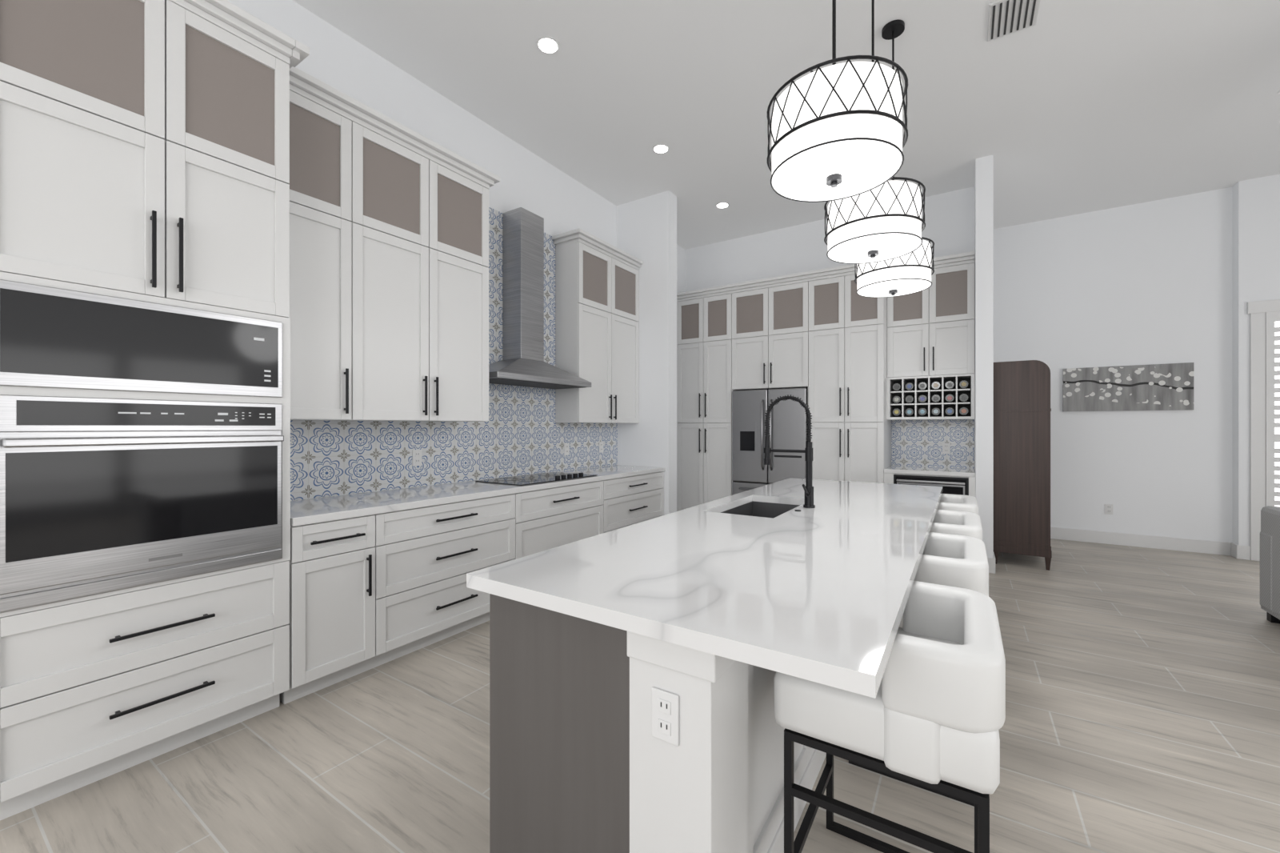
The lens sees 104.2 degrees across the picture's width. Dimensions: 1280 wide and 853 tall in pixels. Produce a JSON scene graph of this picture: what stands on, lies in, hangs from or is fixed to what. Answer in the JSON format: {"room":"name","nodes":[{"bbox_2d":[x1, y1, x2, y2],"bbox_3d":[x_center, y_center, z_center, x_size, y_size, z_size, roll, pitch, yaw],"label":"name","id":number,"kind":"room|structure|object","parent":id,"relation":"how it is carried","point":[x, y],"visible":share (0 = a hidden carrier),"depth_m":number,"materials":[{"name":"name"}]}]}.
{"room":"kitchen","nodes":[
{"label":"kitchen","id":0,"kind":"room"},
{"bbox_2d":[227,0,685,500],"bbox_3d":[-2.258,-0.579,2.800,0.200,3.870,10.630,0,0,33],"label":"wall","id":1,"kind":"structure","parent":0,"point":[528,182],"depth_m":3.81,"materials":[{"name":"white paint"}]},
{"bbox_2d":[288,66,499,421],"bbox_3d":[-1.597,-0.927,3.172,0.469,1.783,1.405,0,0,33],"label":"upper cabinet","id":2,"kind":"object","parent":1,"relation":"attached to","point":[389,225],"visible":0.83,"depth_m":2.96,"materials":[{"name":"white wood"}]},
{"bbox_2d":[290,207,617,500],"bbox_3d":[-1.223,-0.695,4.192,0.011,2.259,3.523,0,0,33],"label":"backsplash","id":3,"kind":"structure","parent":1,"relation":"attached to","point":[522,435],"depth_m":4.03,"materials":[{"name":"tile"}]},
{"bbox_2d":[412,449,421,466],"bbox_3d":[-1.604,0.226,3.587,0.009,0.116,0.072,0,0,33],"label":"outlet","id":4,"kind":"object","parent":3,"relation":"attached to","point":[417,454],"visible":1,"depth_m":3.58,"materials":[{"name":"white plastic"}]},
{"bbox_2d":[564,443,569,455],"bbox_3d":[-0.726,0.226,4.936,0.009,0.116,0.072,0,0,33],"label":"outlet","id":5,"kind":"object","parent":3,"relation":"attached to","point":[566,446],"visible":1,"depth_m":4.93,"materials":[{"name":"white plastic"}]},
{"bbox_2d":[599,441,603,452],"bbox_3d":[-0.420,0.226,5.405,0.009,0.116,0.072,0,0,33],"label":"outlet","id":6,"kind":"object","parent":3,"relation":"attached to","point":[601,443],"visible":1,"depth_m":5.40,"materials":[{"name":"white plastic"}]},
{"bbox_2d":[488,207,591,388],"bbox_3d":[-0.930,-1.089,4.216,0.449,1.469,1.093,0,0,33],"label":"range hood","id":7,"kind":"object","parent":1,"relation":"attached to","point":[523,364],"visible":0.87,"depth_m":4.21,"materials":[{"name":"metal"}]},
{"bbox_2d":[552,228,643,423],"bbox_3d":[-0.404,-0.927,5.114,0.349,1.783,1.084,0,0,33],"label":"upper cabinet","id":8,"kind":"object","parent":1,"relation":"attached to","point":[597,282],"visible":1,"depth_m":4.90,"materials":[{"name":"white wood"}]},
{"bbox_2d":[0,538,1279,852],"bbox_3d":[1.963,1.406,0.852,9.400,0.100,12.370,0,0,33],"label":"floor","id":9,"kind":"structure","parent":0,"point":[1142,684],"depth_m":2.04,"materials":[{"name":"beige wood"}]},
{"bbox_2d":[0,0,309,819],"bbox_3d":[-2.129,-0.232,2.161,0.707,3.175,0.978,0,0,33],"label":"oven tower","id":10,"kind":"object","parent":9,"relation":"on","point":[145,320],"visible":1,"depth_m":1.93,"materials":[{"name":"white wood"}]},
{"bbox_2d":[279,464,665,703],"bbox_3d":[-0.945,0.896,4.011,0.646,0.920,3.523,0,0,33],"label":"base cabinet","id":11,"kind":"object","parent":9,"relation":"on","point":[377,578],"visible":0.84,"depth_m":2.94,"materials":[{"name":"white wood"}]},
{"bbox_2d":[475,472,597,485],"bbox_3d":[-0.842,0.421,4.182,0.515,0.028,0.910,0,0,33],"label":"cooktop","id":12,"kind":"object","parent":11,"relation":"in","point":[528,479],"visible":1,"depth_m":4.08,"materials":[{"name":"black glass"}]},
{"bbox_2d":[466,477,942,852],"bbox_3d":[0.843,0.894,2.545,1.105,0.924,3.275,0,0,33],"label":"kitchen island","id":13,"kind":"object","parent":9,"relation":"on","point":[704,604],"visible":0.97,"depth_m":1.33,"materials":[{"name":"white stone"}]},
{"bbox_2d":[652,686,679,746],"bbox_3d":[0.058,0.676,1.161,0.072,0.116,0.009,0,0,33],"label":"island outlet","id":14,"kind":"object","parent":13,"relation":"attached to","point":[665,704],"visible":1,"depth_m":1.16,"materials":[{"name":"white plastic"}]},
{"bbox_2d":[763,394,815,507],"bbox_3d":[0.794,0.130,2.705,0.281,0.610,0.149,0,0,33],"label":"faucet","id":15,"kind":"object","parent":13,"relation":"on","point":[808,488],"visible":1,"depth_m":2.68,"materials":[{"name":"black metal"}]},
{"bbox_2d":[732,388,807,495],"bbox_3d":[1.629,0.458,5.986,0.870,1.773,0.704,0,0,33],"label":"fridge","id":16,"kind":"object","parent":9,"relation":"on","point":[788,418],"visible":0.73,"depth_m":5.75,"materials":[{"name":"grey metal"}]},
{"bbox_2d":[676,251,975,511],"bbox_3d":[1.890,-0.174,5.847,3.387,3.060,0.692,0,0,33],"label":"tall cabinet","id":17,"kind":"object","parent":9,"relation":"on","point":[871,369],"visible":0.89,"depth_m":5.40,"materials":[{"name":"white painted wood"},{"name":"frosted taupe glass"},{"name":"matte black metal"}]},
{"bbox_2d":[942,443,950,453],"bbox_3d":[3.281,0.236,5.333,0.072,0.116,0.009,0,0,33],"label":"outlet","id":18,"kind":"object","parent":17,"relation":"attached to","point":[946,446],"visible":1,"depth_m":5.33,"materials":[{"name":"white plastic"}]},
{"bbox_2d":[773,580,1005,852],"bbox_3d":[0.688,0.920,1.372,0.495,0.872,0.550,0,0,33],"label":"stool","id":19,"kind":"object","parent":9,"relation":"on","point":[937,714],"visible":0.88,"depth_m":1.13,"materials":[{"name":"white leather"}]},
{"bbox_2d":[848,532,988,806],"bbox_3d":[1.157,0.920,2.093,0.495,0.872,0.550,0,0,33],"label":"stool","id":20,"kind":"object","parent":9,"relation":"on","point":[947,559],"visible":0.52,"depth_m":1.83,"materials":[{"name":"white leather"}]},
{"bbox_2d":[929,508,982,539],"bbox_3d":[1.566,0.920,2.721,0.495,0.872,0.550,0,0,33],"label":"stool","id":21,"kind":"object","parent":9,"relation":"on","point":[966,523],"visible":0.24,"depth_m":2.50,"materials":[{"name":"white leather"}]},
{"bbox_2d":[937,493,978,514],"bbox_3d":[2.008,0.920,3.400,0.495,0.872,0.550,0,0,33],"label":"stool","id":22,"kind":"object","parent":9,"relation":"on","point":[960,502],"visible":0.22,"depth_m":3.15,"materials":[{"name":"white leather"}]},
{"bbox_2d":[993,360,1051,570],"bbox_3d":[3.982,0.361,5.271,0.457,1.990,1.132,0,0,33],"label":"armoire","id":23,"kind":"object","parent":9,"relation":"on","point":[1022,389],"visible":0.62,"depth_m":4.79,"materials":[{"name":"brown wood"}]},
{"bbox_2d":[1260,505,1279,623],"bbox_3d":[4.189,0.926,2.350,0.964,0.860,2.210,0,0,33],"label":"sofa","id":24,"kind":"object","parent":9,"relation":"on","point":[1270,533],"visible":1,"depth_m":3.40,"materials":[{"name":"grey fabric"}]},
{"bbox_2d":[616,190,676,515],"bbox_3d":[0.070,-0.579,5.563,0.685,3.870,0.180,0,0,33],"label":"wall","id":25,"kind":"structure","parent":0,"point":[646,227],"depth_m":5.41,"materials":[{"name":"white paint"}]},
{"bbox_2d":[292,0,1279,249],"bbox_3d":[1.963,-2.564,0.852,9.400,0.100,12.370,0,0,33],"label":"ceiling","id":26,"kind":"structure","parent":0,"point":[1094,105],"depth_m":3.65,"materials":[{"name":"white paint"}]},
{"bbox_2d":[536,36,559,54],"bbox_3d":[-0.607,-2.510,3.283,0.156,0.005,0.156,0,0,33],"label":"recessed light","id":27,"kind":"object","parent":26,"relation":"in","point":[546,45],"visible":1,"depth_m":3.27,"materials":[{"name":"white plastic"}]},
{"bbox_2d":[652,144,669,153],"bbox_3d":[0.190,-2.510,4.506,0.156,0.005,0.156,0,0,33],"label":"recessed light","id":28,"kind":"object","parent":26,"relation":"in","point":[659,148],"visible":1,"depth_m":4.50,"materials":[{"name":"white plastic"}]},
{"bbox_2d":[716,202,729,208],"bbox_3d":[0.937,-2.510,5.655,0.156,0.005,0.156,0,0,33],"label":"recessed light","id":29,"kind":"object","parent":26,"relation":"in","point":[721,205],"visible":1,"depth_m":5.64,"materials":[{"name":"white plastic"}]},
{"bbox_2d":[766,0,907,202],"bbox_3d":[0.668,-1.669,1.713,0.450,1.685,0.450,0,0,33],"label":"pendant light","id":30,"kind":"object","parent":26,"relation":"hanging from","point":[836,131],"visible":1,"depth_m":1.56,"materials":[{"name":"white fabric"}]},
{"bbox_2d":[824,0,925,263],"bbox_3d":[1.143,-1.669,2.442,0.450,1.685,0.450,0,0,33],"label":"pendant light","id":31,"kind":"object","parent":26,"relation":"hanging from","point":[883,222],"visible":0.86,"depth_m":2.29,"materials":[{"name":"white fabric"}]},
{"bbox_2d":[854,19,934,297],"bbox_3d":[1.596,-1.669,3.138,0.450,1.685,0.450,0,0,33],"label":"pendant light","id":32,"kind":"object","parent":26,"relation":"hanging from","point":[911,273],"visible":0.75,"depth_m":3.01,"materials":[{"name":"white fabric"}]},
{"bbox_2d":[987,0,1039,41],"bbox_3d":[2.272,-2.505,3.031,0.250,0.015,0.340,0,0,33],"label":"ceiling vent","id":33,"kind":"object","parent":26,"relation":"attached to","point":[1006,17],"depth_m":3.04,"materials":[{"name":"white metal"}]},
{"bbox_2d":[685,186,974,419],"bbox_3d":[2.114,-0.579,6.207,3.410,3.870,0.150,0,0,33],"label":"wall","id":34,"kind":"structure","parent":0,"point":[949,216],"depth_m":6.25,"materials":[{"name":"white paint"}]},
{"bbox_2d":[974,154,993,557],"bbox_3d":[3.791,-0.579,5.533,0.136,3.870,2.130,0,0,33],"label":"wall","id":35,"kind":"structure","parent":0,"point":[984,166],"depth_m":4.64,"materials":[{"name":"white paint"}]},
{"bbox_2d":[993,173,1279,545],"bbox_3d":[6.717,-0.579,4.904,5.454,3.870,0.290,0,0,33],"label":"wall","id":36,"kind":"structure","parent":0,"point":[1171,280],"depth_m":5.55,"materials":[{"name":"white paint"}]},
{"bbox_2d":[1104,504,1112,514],"bbox_3d":[5.410,0.956,5.743,0.072,0.116,0.009,0,0,33],"label":"outlet","id":37,"kind":"object","parent":36,"relation":"attached to","point":[1108,507],"visible":1,"depth_m":5.74,"materials":[{"name":"white plastic"}]},
{"bbox_2d":[987,527,1250,573],"bbox_3d":[4.716,1.286,4.920,2.386,0.140,2.145,0,0,33],"label":"baseboard","id":38,"kind":"structure","parent":36,"relation":"attached to","point":[1198,546],"depth_m":5.51,"materials":[{"name":"white wood"}]},
{"bbox_2d":[1062,362,1193,411],"bbox_3d":[5.512,-0.434,5.661,1.080,0.510,0.033,0,0,33],"label":"picture","id":39,"kind":"object","parent":36,"relation":"attached to","point":[1169,386],"visible":1,"depth_m":5.63},
{"bbox_2d":[1247,299,1279,560],"bbox_3d":[6.968,0.046,4.548,1.885,2.620,0.030,0,0,33],"label":"shutter door","id":40,"kind":"structure","parent":36,"relation":"in","point":[1264,315],"depth_m":5.00,"materials":[{"name":"white wood"}]}
]}

